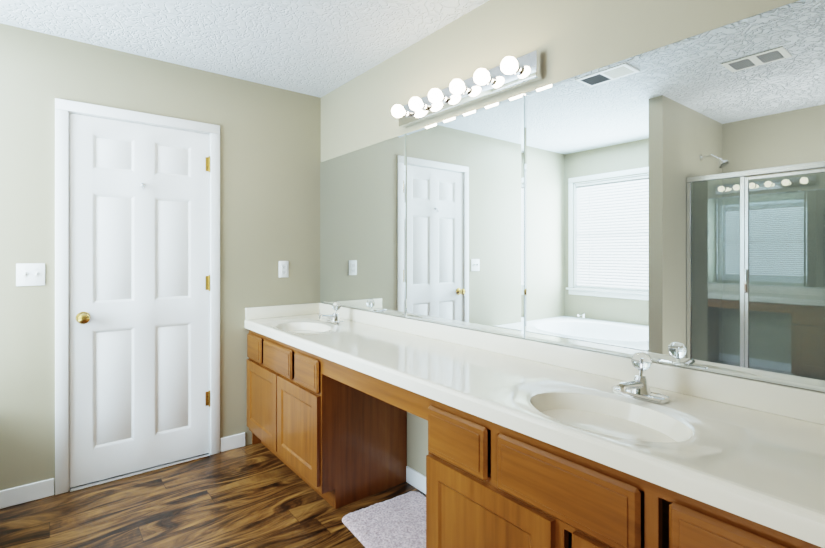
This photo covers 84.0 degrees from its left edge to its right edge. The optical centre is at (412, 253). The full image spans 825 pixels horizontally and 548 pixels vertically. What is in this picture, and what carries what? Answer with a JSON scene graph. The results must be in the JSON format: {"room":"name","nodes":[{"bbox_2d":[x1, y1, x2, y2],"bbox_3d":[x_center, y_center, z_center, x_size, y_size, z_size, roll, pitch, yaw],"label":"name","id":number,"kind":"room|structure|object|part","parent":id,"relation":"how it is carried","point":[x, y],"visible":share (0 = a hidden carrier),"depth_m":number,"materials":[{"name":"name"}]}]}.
{"room":"bathroom","nodes":[
{"label":"bathroom","id":0,"kind":"room"},
{"bbox_2d":[0,23,320,493],"bbox_3d":[-1.949,0.059,2.467,3.150,2.440,0.100,0,0,-38],"label":"wall","id":1,"kind":"structure","parent":0,"point":[270,148],"depth_m":2.69,"materials":[{"name":"beige paint"}]},
{"bbox_2d":[0,478,53,508],"bbox_3d":[-2.041,1.234,2.323,0.356,0.090,0.011,0,0,-38],"label":"baseboard","id":2,"kind":"structure","parent":1,"relation":"attached to","point":[9,497],"depth_m":2.36,"materials":[{"name":"white wood"}]},
{"bbox_2d":[16,263,44,285],"bbox_3d":[-1.974,0.107,2.371,0.116,0.116,0.018,0,0,-38],"label":"switch plate","id":3,"kind":"object","parent":1,"relation":"attached to","point":[30,274],"visible":1,"depth_m":2.37,"materials":[{"name":"white plastic"}]},
{"bbox_2d":[55,98,219,494],"bbox_3d":[-1.588,0.226,2.717,0.837,2.106,0.076,0,0,-38],"label":"door frame","id":4,"kind":"structure","parent":1,"relation":"attached to","point":[64,109],"depth_m":2.47,"materials":[{"name":"white wood"}]},
{"bbox_2d":[70,113,209,487],"bbox_3d":[-1.561,0.252,2.687,0.715,2.030,0.112,0,0,-38],"label":"door","id":5,"kind":"structure","parent":1,"relation":"in","point":[139,300],"depth_m":2.67,"materials":[{"name":"white wood"}]},
{"bbox_2d":[279,261,288,277],"bbox_3d":[-0.905,0.107,3.222,0.072,0.116,0.010,0,0,-38],"label":"electrical outlet plate","id":6,"kind":"object","parent":1,"relation":"attached to","point":[283,268],"visible":1,"depth_m":3.22,"materials":[{"name":"white plastic"}]},
{"bbox_2d":[0,443,425,547],"bbox_3d":[-0.832,1.329,1.055,3.350,0.100,3.700,0,0,-38],"label":"floor","id":7,"kind":"structure","parent":0,"point":[259,495],"depth_m":2.28,"materials":[{"name":"brown wood"}]},
{"bbox_2d":[70,453,209,491],"bbox_3d":[-1.573,1.274,2.698,0.711,0.008,0.064,0,0,-38],"label":"threshold strip","id":8,"kind":"object","parent":7,"relation":"on","point":[116,478],"visible":0.71,"depth_m":2.66,"materials":[{"name":"metal"}]},
{"bbox_2d":[342,491,425,547],"bbox_3d":[0.017,1.270,2.078,0.460,0.015,0.660,0,0,-34],"label":"bath mat","id":9,"kind":"object","parent":7,"relation":"on","point":[398,521],"visible":0.67,"depth_m":2.16,"materials":[{"name":"grey fabric"}]},
{"bbox_2d":[244,302,824,547],"bbox_3d":[0.004,0.819,2.084,0.558,0.920,2.920,0,0,-38],"label":"bathroom vanity","id":10,"kind":"object","parent":7,"relation":"on","point":[333,434],"depth_m":1.41,"materials":[{"name":"brown wood"}]},
{"bbox_2d":[318,301,343,323],"bbox_3d":[-0.524,0.371,2.905,0.152,0.134,0.160,0,0,-38],"label":"faucet","id":11,"kind":"object","parent":10,"relation":"on","point":[334,318],"visible":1,"depth_m":2.91,"materials":[{"name":"silver metal"}]},
{"bbox_3d":[0.004,0.474,2.084,0.558,0.230,2.920,0,0,-38],"label":"bathroom vanity top","id":12,"kind":"part","parent":10,"relation":"part of","materials":[{"name":"white stone"}]},
{"bbox_2d":[612,352,669,403],"bbox_3d":[0.673,0.371,1.391,0.152,0.134,0.160,0,0,-38],"label":"faucet","id":13,"kind":"object","parent":10,"relation":"on","point":[638,387],"visible":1,"depth_m":1.40,"materials":[{"name":"silver metal"}]},
{"bbox_2d":[0,0,488,97],"bbox_3d":[-0.832,-1.211,1.055,3.350,0.100,3.700,0,0,-38],"label":"ceiling","id":14,"kind":"structure","parent":0,"point":[319,48],"depth_m":2.38,"materials":[{"name":"white paint"}]},
{"bbox_2d":[321,0,824,476],"bbox_3d":[0.442,0.059,2.063,0.100,2.440,3.700,0,0,-38],"label":"wall","id":15,"kind":"structure","parent":0,"point":[568,39],"depth_m":2.04,"materials":[{"name":"beige paint"}]},
{"bbox_2d":[320,134,405,316],"bbox_3d":[-0.360,-0.161,2.990,0.006,1.035,1.038,0,0,-38],"label":"mirror panel","id":16,"kind":"object","parent":15,"relation":"attached to","point":[362,228],"visible":1,"depth_m":2.90,"materials":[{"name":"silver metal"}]},
{"bbox_2d":[406,466,425,493],"bbox_3d":[0.215,1.234,2.260,0.012,0.090,0.800,0,0,-38],"label":"baseboard","id":17,"kind":"structure","parent":15,"relation":"attached to","point":[414,478],"depth_m":2.50,"materials":[{"name":"white wood"}]},
{"bbox_2d":[406,94,523,337],"bbox_3d":[0.218,-0.161,2.259,0.006,1.035,0.819,0,0,-38],"label":"mirror panel","id":18,"kind":"object","parent":15,"relation":"attached to","point":[465,220],"visible":1,"depth_m":2.19,"materials":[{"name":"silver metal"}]},
{"bbox_2d":[391,50,542,127],"bbox_3d":[0.187,-0.767,2.187,0.144,0.108,0.930,0,0,-38],"label":"vanity light bar","id":19,"kind":"object","parent":15,"relation":"attached to","point":[509,73],"visible":1,"depth_m":2.08,"materials":[{"name":"silver metal"}]},
{"bbox_2d":[524,0,824,391],"bbox_3d":[0.796,-0.161,1.528,0.006,1.035,1.040,0,0,-38],"label":"mirror panel","id":20,"kind":"object","parent":15,"relation":"attached to","point":[674,203],"visible":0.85,"depth_m":1.43,"materials":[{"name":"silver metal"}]}
]}

